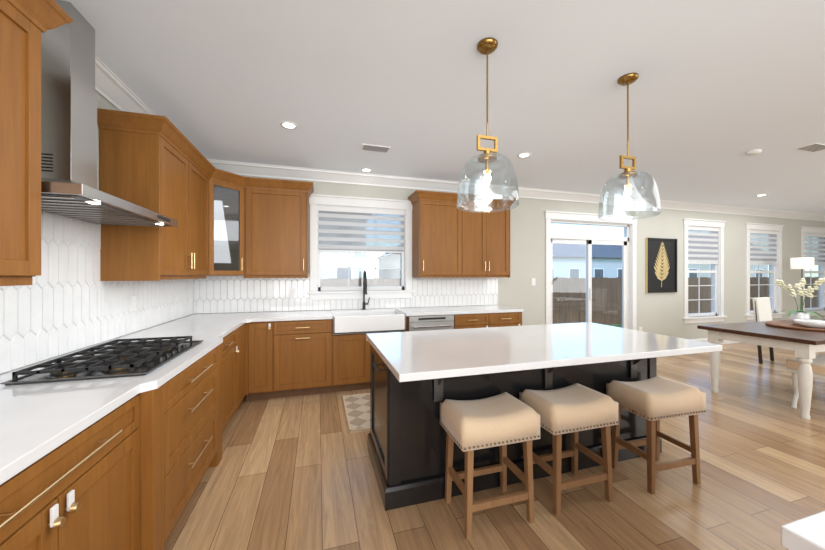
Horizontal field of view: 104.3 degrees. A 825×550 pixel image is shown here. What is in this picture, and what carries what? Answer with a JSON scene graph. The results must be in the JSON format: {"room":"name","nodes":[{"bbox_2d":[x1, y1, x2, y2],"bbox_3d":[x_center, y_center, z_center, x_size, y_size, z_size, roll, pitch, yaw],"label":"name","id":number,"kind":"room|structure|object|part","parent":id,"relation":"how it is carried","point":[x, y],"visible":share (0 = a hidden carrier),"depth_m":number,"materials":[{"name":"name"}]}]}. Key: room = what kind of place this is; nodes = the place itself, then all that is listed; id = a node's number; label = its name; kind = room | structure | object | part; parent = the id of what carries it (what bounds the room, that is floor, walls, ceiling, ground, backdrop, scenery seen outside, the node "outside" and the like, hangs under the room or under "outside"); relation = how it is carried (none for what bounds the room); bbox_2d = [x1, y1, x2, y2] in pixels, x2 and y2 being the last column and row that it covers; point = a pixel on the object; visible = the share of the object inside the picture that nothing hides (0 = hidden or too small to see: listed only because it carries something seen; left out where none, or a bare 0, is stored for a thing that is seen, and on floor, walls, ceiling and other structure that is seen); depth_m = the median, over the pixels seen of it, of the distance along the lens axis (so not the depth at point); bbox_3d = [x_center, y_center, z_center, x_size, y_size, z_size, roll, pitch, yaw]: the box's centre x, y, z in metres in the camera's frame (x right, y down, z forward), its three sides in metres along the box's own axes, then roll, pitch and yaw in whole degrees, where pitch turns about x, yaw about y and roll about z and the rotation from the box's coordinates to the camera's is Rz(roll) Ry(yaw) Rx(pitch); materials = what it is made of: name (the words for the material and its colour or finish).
{"room":"kitchen","nodes":[
{"label":"kitchen","id":0,"kind":"room"},
{"bbox_2d":[2,91,191,373],"bbox_3d":[-1.592,0.006,0.063,0.150,2.750,8.120,0,0,-16],"label":"wall","id":1,"kind":"structure","parent":0,"point":[102,103],"depth_m":2.19,"materials":[{"name":"paint"}]},
{"bbox_2d":[95,55,154,114],"bbox_3d":[-1.471,-1.301,0.105,0.104,0.134,7.590,0,0,-16],"label":"crown molding","id":2,"kind":"structure","parent":1,"relation":"attached to","point":[113,89],"depth_m":2.28,"materials":[{"name":"white wood"}]},
{"bbox_2d":[307,194,414,299],"bbox_3d":[-0.686,-0.364,4.437,1.454,1.386,0.170,0,0,-16],"label":"window","id":3,"kind":"structure","parent":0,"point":[339,225],"depth_m":4.41,"materials":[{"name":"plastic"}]},
{"bbox_2d":[61,0,824,213],"bbox_3d":[5.147,-1.429,2.048,14.200,0.120,8.120,0,0,-16],"label":"ceiling","id":4,"kind":"structure","parent":0,"point":[718,89],"depth_m":2.32,"materials":[{"name":"white paint"}]},
{"bbox_2d":[280,121,297,128],"bbox_3d":[-1.128,-1.366,2.931,0.154,0.005,0.154,0,0,29],"label":"recessed light","id":5,"kind":"object","parent":4,"relation":"in","point":[289,125],"depth_m":2.93,"materials":[{"name":"white plastic"}]},
{"bbox_2d":[360,168,371,171],"bbox_3d":[-0.600,-1.366,4.181,0.154,0.005,0.154,0,0,29],"label":"recessed light","id":6,"kind":"object","parent":4,"relation":"in","point":[363,169],"depth_m":4.15,"materials":[{"name":"white plastic"}]},
{"bbox_2d":[361,144,390,152],"bbox_3d":[-0.397,-1.364,3.459,0.300,0.009,0.150,0,0,-16],"label":"ceiling vent","id":7,"kind":"object","parent":4,"relation":"in","point":[367,147],"depth_m":3.45,"materials":[{"name":"grey metal"}]},
{"bbox_2d":[457,37,518,212],"bbox_3d":[0.445,-0.887,1.909,0.360,0.962,0.360,0,0,-16],"label":"pendant light","id":8,"kind":"object","parent":4,"relation":"hanging from","point":[487,46],"visible":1,"depth_m":1.90,"materials":[{"name":"clear glass"}]},
{"bbox_2d":[517,152,530,157],"bbox_3d":[1.274,-1.366,3.659,0.154,0.005,0.154,0,0,-25],"label":"recessed light","id":9,"kind":"object","parent":4,"relation":"in","point":[522,155],"depth_m":3.66,"materials":[{"name":"white plastic"}]},
{"bbox_2d":[598,73,660,220],"bbox_3d":[1.497,-0.887,2.230,0.360,0.962,0.360,0,0,-16],"label":"pendant light","id":10,"kind":"object","parent":4,"relation":"hanging from","point":[627,80],"visible":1,"depth_m":2.22,"materials":[{"name":"clear glass"}]},
{"bbox_2d":[745,149,761,155],"bbox_3d":[3.776,-1.351,3.552,0.130,0.034,0.130,0,0,-16],"label":"smoke detector","id":11,"kind":"object","parent":4,"relation":"attached to","point":[753,152],"visible":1,"depth_m":3.52,"materials":[{"name":"white plastic"}]},
{"bbox_2d":[795,143,824,151],"bbox_3d":[4.309,-1.364,3.438,0.320,0.009,0.150,0,0,-16],"label":"ceiling vent","id":12,"kind":"object","parent":4,"relation":"in","point":[814,147],"depth_m":3.42,"materials":[{"name":"grey metal"}]},
{"bbox_2d":[164,342,824,549],"bbox_3d":[5.147,1.441,2.048,14.200,0.120,8.120,0,0,-16],"label":"floor","id":13,"kind":"structure","parent":0,"point":[292,473],"depth_m":2.05,"materials":[{"name":"brown wood"}]},
{"bbox_2d":[0,0,641,549],"bbox_3d":[1.569,0.007,2.140,7.084,2.748,5.619,0,0,-16],"label":"kitchen","id":14,"kind":"structure","parent":13,"relation":"on","point":[110,444],"depth_m":1.97,"materials":[{"name":"brown wood"}]},
{"bbox_2d":[0,0,177,227],"bbox_3d":[-1.768,-0.851,1.767,0.468,1.032,0.970,0,0,-16],"label":"range hood","id":15,"kind":"object","parent":14,"relation":"attached to","point":[70,114],"depth_m":1.63,"materials":[{"name":"silver metal"}]},
{"bbox_2d":[0,335,203,385],"bbox_3d":[-1.586,0.440,1.785,0.511,0.050,0.776,0,0,-16],"label":"cooktop","id":16,"kind":"object","parent":14,"relation":"in","point":[141,357],"depth_m":1.58,"materials":[{"name":"grey metal"}]},
{"bbox_3d":[-1.709,-1.053,3.173,1.376,0.112,1.778,0,0,-16],"label":"cab crown","id":17,"kind":"part","parent":14,"relation":"part of","materials":[{"name":"brown wood"}]},
{"bbox_2d":[361,270,369,309],"bbox_3d":[-0.606,0.203,4.257,0.109,0.526,0.216,0,0,-16],"label":"faucet","id":18,"kind":"object","parent":14,"relation":"on","point":[364,274],"depth_m":4.31,"materials":[{"name":"black metal"}]},
{"bbox_2d":[331,309,405,334],"bbox_3d":[-0.565,0.579,4.027,0.860,0.205,0.525,0,0,-16],"label":"sink","id":19,"kind":"object","parent":14,"relation":"in","point":[343,322],"depth_m":3.80,"materials":[{"name":"white ceramic"}]},
{"bbox_2d":[397,309,453,385],"bbox_3d":[0.167,0.945,4.284,0.600,0.872,0.656,0,0,-16],"label":"dishwasher","id":20,"kind":"object","parent":14,"relation":"in","point":[429,321],"depth_m":4.00,"materials":[{"name":"grey metal"}]},
{"bbox_2d":[342,393,369,432],"bbox_3d":[-0.366,1.374,3.317,0.640,0.012,0.900,0,0,-16],"label":"rug","id":21,"kind":"object","parent":13,"relation":"on","point":[357,408],"visible":0.5,"depth_m":3.22,"materials":[{"name":"fabric"}]},
{"bbox_2d":[439,392,539,539],"bbox_3d":[0.439,1.066,1.875,0.485,0.630,0.343,0,0,-16],"label":"stool","id":22,"kind":"object","parent":13,"relation":"on","point":[502,420],"visible":1,"depth_m":1.78,"materials":[{"name":"beige fabric"}]},
{"bbox_2d":[367,342,684,510],"bbox_3d":[0.823,0.945,2.375,2.210,0.874,1.010,0,0,-16],"label":"kitchen island","id":23,"kind":"object","parent":13,"relation":"on","point":[406,439],"depth_m":2.07,"materials":[{"name":"black wood"}]},
{"bbox_2d":[366,322,721,381],"bbox_3d":[0.844,0.484,2.339,2.210,0.038,1.090,0,0,-16],"label":"island countertop","id":24,"kind":"structure","parent":23,"relation":"on","point":[413,356],"depth_m":2.06,"materials":[{"name":"white stone"}]},
{"bbox_2d":[519,383,617,515],"bbox_3d":[0.983,1.066,2.046,0.485,0.630,0.343,0,0,-16],"label":"stool","id":25,"kind":"object","parent":13,"relation":"on","point":[573,409],"visible":0.83,"depth_m":1.94,"materials":[{"name":"beige fabric"}]},
{"bbox_2d":[606,376,705,493],"bbox_3d":[1.667,1.066,2.217,0.495,0.630,0.359,0,0,-16],"label":"stool","id":26,"kind":"object","parent":13,"relation":"on","point":[653,401],"visible":0.9,"depth_m":2.12,"materials":[{"name":"beige fabric"}]},
{"bbox_2d":[697,319,824,419],"bbox_3d":[4.590,0.994,3.709,2.130,0.775,0.960,0,0,-16],"label":"dining table","id":27,"kind":"object","parent":13,"relation":"on","point":[806,346],"visible":0.71,"depth_m":3.32,"materials":[{"name":"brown wood"}]},
{"bbox_2d":[765,321,824,331],"bbox_3d":[4.525,0.591,3.700,0.620,0.029,0.620,0,0,-16],"label":"tray","id":28,"kind":"object","parent":27,"relation":"on","point":[785,324],"visible":0.71,"depth_m":3.69,"materials":[{"name":"brown wood"}]},
{"bbox_2d":[774,278,824,324],"bbox_3d":[4.599,0.310,3.810,0.402,0.556,0.448,0,0,-16],"label":"orchid","id":29,"kind":"object","parent":27,"relation":"on","point":[798,314],"visible":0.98,"depth_m":3.80,"materials":[{"name":"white plant"}]},
{"bbox_2d":[793,319,824,328],"bbox_3d":[4.476,0.551,3.581,0.300,0.075,0.300,0,0,-16],"label":"bowl","id":30,"kind":"object","parent":27,"relation":"on","point":[818,324],"visible":0.98,"depth_m":3.56,"materials":[{"name":"white ceramic"}]},
{"bbox_2d":[752,297,798,363],"bbox_3d":[5.682,0.871,4.921,0.470,1.020,0.539,0,0,-24],"label":"chair","id":31,"kind":"object","parent":13,"relation":"on","point":[762,308],"visible":0.42,"depth_m":5.06,"materials":[{"name":"fabric"}]},
{"bbox_2d":[790,257,813,309],"bbox_3d":[7.690,0.521,6.332,0.304,1.720,0.304,0,0,-16],"label":"floor lamp","id":32,"kind":"object","parent":13,"relation":"on","point":[802,263],"visible":0.67,"depth_m":6.25,"materials":[{"name":"grey metal"}]},
{"bbox_2d":[781,511,824,549],"bbox_3d":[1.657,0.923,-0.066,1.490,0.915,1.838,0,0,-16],"label":"countertop","id":33,"kind":"structure","parent":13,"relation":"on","point":[807,533],"depth_m":0.58,"materials":[{"name":"white stone"}]},
{"bbox_2d":[786,355,824,407],"bbox_3d":[4.686,1.138,3.383,1.449,0.495,0.430,0,0,-16],"label":"bench","id":34,"kind":"object","parent":13,"relation":"on","point":[817,364],"visible":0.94,"depth_m":3.33,"materials":[{"name":"beige paint"}]},
{"bbox_2d":[193,176,824,338],"bbox_3d":[4.020,0.006,5.871,13.900,2.750,0.150,0,0,-16],"label":"wall","id":35,"kind":"structure","parent":0,"point":[661,313],"depth_m":5.89,"materials":[{"name":"paint"}]},
{"bbox_2d":[193,273,497,313],"bbox_3d":[-0.641,0.223,4.412,4.108,0.483,0.010,0,0,-16],"label":"backsplash","id":36,"kind":"structure","parent":35,"relation":"attached to","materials":[{"name":"white tile"}]},
{"bbox_2d":[318,205,404,253],"bbox_3d":[-0.684,-0.614,4.429,1.182,0.604,0.036,0,0,-16],"label":"blind","id":37,"kind":"object","parent":35,"relation":"attached to","point":[341,228],"depth_m":4.42,"materials":[{"name":"fabric"}]},
{"bbox_2d":[207,159,824,221],"bbox_3d":[4.057,-1.301,5.748,13.898,0.134,0.104,0,0,-16],"label":"crown molding","id":38,"kind":"structure","parent":35,"relation":"attached to","point":[239,168],"depth_m":4.70,"materials":[{"name":"white wood"}]},
{"bbox_2d":[551,220,628,328],"bbox_3d":[3.080,0.231,5.594,1.750,2.300,0.080,0,0,-16],"label":"sliding glass door","id":39,"kind":"structure","parent":35,"relation":"in","point":[589,241],"depth_m":5.60,"materials":[{"name":"glass"}]},
{"bbox_2d":[544,210,638,329],"bbox_3d":[3.101,0.167,5.523,1.994,2.428,0.087,0,0,-16],"label":"door frame","id":40,"kind":"structure","parent":35,"relation":"attached to","point":[571,217],"depth_m":5.53,"materials":[{"name":"white wood"}]},
{"bbox_2d":[646,237,676,292],"bbox_3d":[4.625,-0.176,5.953,0.754,1.013,0.033,0,0,-16],"label":"framed picture","id":41,"kind":"object","parent":35,"relation":"attached to","point":[661,265],"visible":1,"depth_m":5.95,"materials":[{"name":"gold metal"}]},
{"bbox_2d":[683,218,726,323],"bbox_3d":[5.702,-0.074,6.320,1.154,2.006,0.170,0,0,-16],"label":"window","id":42,"kind":"structure","parent":35,"relation":"in","point":[713,285],"depth_m":6.37,"materials":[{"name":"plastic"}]},
{"bbox_2d":[688,226,718,263],"bbox_3d":[5.704,-0.579,6.312,0.882,0.715,0.036,0,0,-16],"label":"window blind","id":43,"kind":"object","parent":42,"relation":"attached to","point":[702,245],"visible":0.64,"depth_m":6.31,"materials":[{"name":"fabric"}]},
{"bbox_2d":[689,338,739,343],"bbox_3d":[7.361,1.311,6.767,6.925,0.140,0.018,0,0,-16],"label":"baseboard","id":44,"kind":"structure","parent":35,"relation":"attached to","point":[706,340],"depth_m":6.28,"materials":[{"name":"white wood"}]},
{"bbox_2d":[745,223,784,319],"bbox_3d":[7.443,-0.074,6.833,1.204,2.006,0.170,0,0,-16],"label":"window","id":45,"kind":"structure","parent":35,"relation":"in","point":[771,271],"depth_m":6.91,"materials":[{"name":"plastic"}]},
{"bbox_2d":[750,230,777,264],"bbox_3d":[7.445,-0.579,6.825,0.932,0.715,0.036,0,0,-16],"label":"window blind","id":46,"kind":"object","parent":45,"relation":"attached to","point":[763,247],"visible":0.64,"depth_m":6.83,"materials":[{"name":"fabric"}]},
{"bbox_2d":[800,227,824,315],"bbox_3d":[9.201,-0.074,7.351,1.169,2.006,0.170,0,0,-16],"label":"window","id":47,"kind":"structure","parent":35,"relation":"in","point":[821,271],"depth_m":7.36,"materials":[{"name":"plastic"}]},
{"bbox_2d":[805,233,824,265],"bbox_3d":[9.203,-0.579,7.343,0.897,0.715,0.036,0,0,-16],"label":"window blind","id":48,"kind":"object","parent":47,"relation":"attached to","point":[815,246],"visible":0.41,"depth_m":7.35,"materials":[{"name":"fabric"}]},
{"label":"outside","id":49,"kind":"structure","parent":0,"visible":0},
{"bbox_2d":[606,324,621,327],"bbox_3d":[-4.361,1.981,45.102,100.000,0.200,79.849,0,0,-16],"label":"ground","id":50,"kind":"structure","parent":49,"point":[617,325],"depth_m":11.95,"materials":[{"name":"green plant"}]},
{"bbox_2d":[321,252,365,286],"bbox_3d":[-10.043,-2.369,24.584,12.300,8.500,10.800,0,0,-16],"label":"house","id":51,"kind":"structure","parent":50,"relation":"on","point":[337,273],"depth_m":20.95,"materials":[{"name":"beige"}]},
{"bbox_2d":[376,253,400,285],"bbox_3d":[2.371,-1.119,26.678,9.300,6.000,11.800,0,0,-16],"label":"house","id":52,"kind":"structure","parent":50,"relation":"on","point":[390,259],"depth_m":26.02,"materials":[{"name":"beige"}]},
{"bbox_2d":[321,277,817,324],"bbox_3d":[6.183,0.986,9.432,48.062,1.790,4.760,0,0,-16],"label":"fence","id":53,"kind":"object","parent":50,"relation":"on","point":[560,286],"depth_m":12.10,"materials":[{"name":"brown wood"}]},
{"bbox_2d":[553,243,621,277],"bbox_3d":[13.655,-1.019,32.610,11.300,5.800,10.800,0,0,-16],"label":"house","id":54,"kind":"structure","parent":50,"relation":"on","point":[557,252],"depth_m":28.16,"materials":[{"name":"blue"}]},
{"bbox_2d":[609,245,767,277],"bbox_3d":[27.606,-1.119,35.679,12.800,6.000,12.800,0,0,-16],"label":"house","id":55,"kind":"structure","parent":50,"relation":"on","point":[692,266],"depth_m":29.31,"materials":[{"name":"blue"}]}
]}

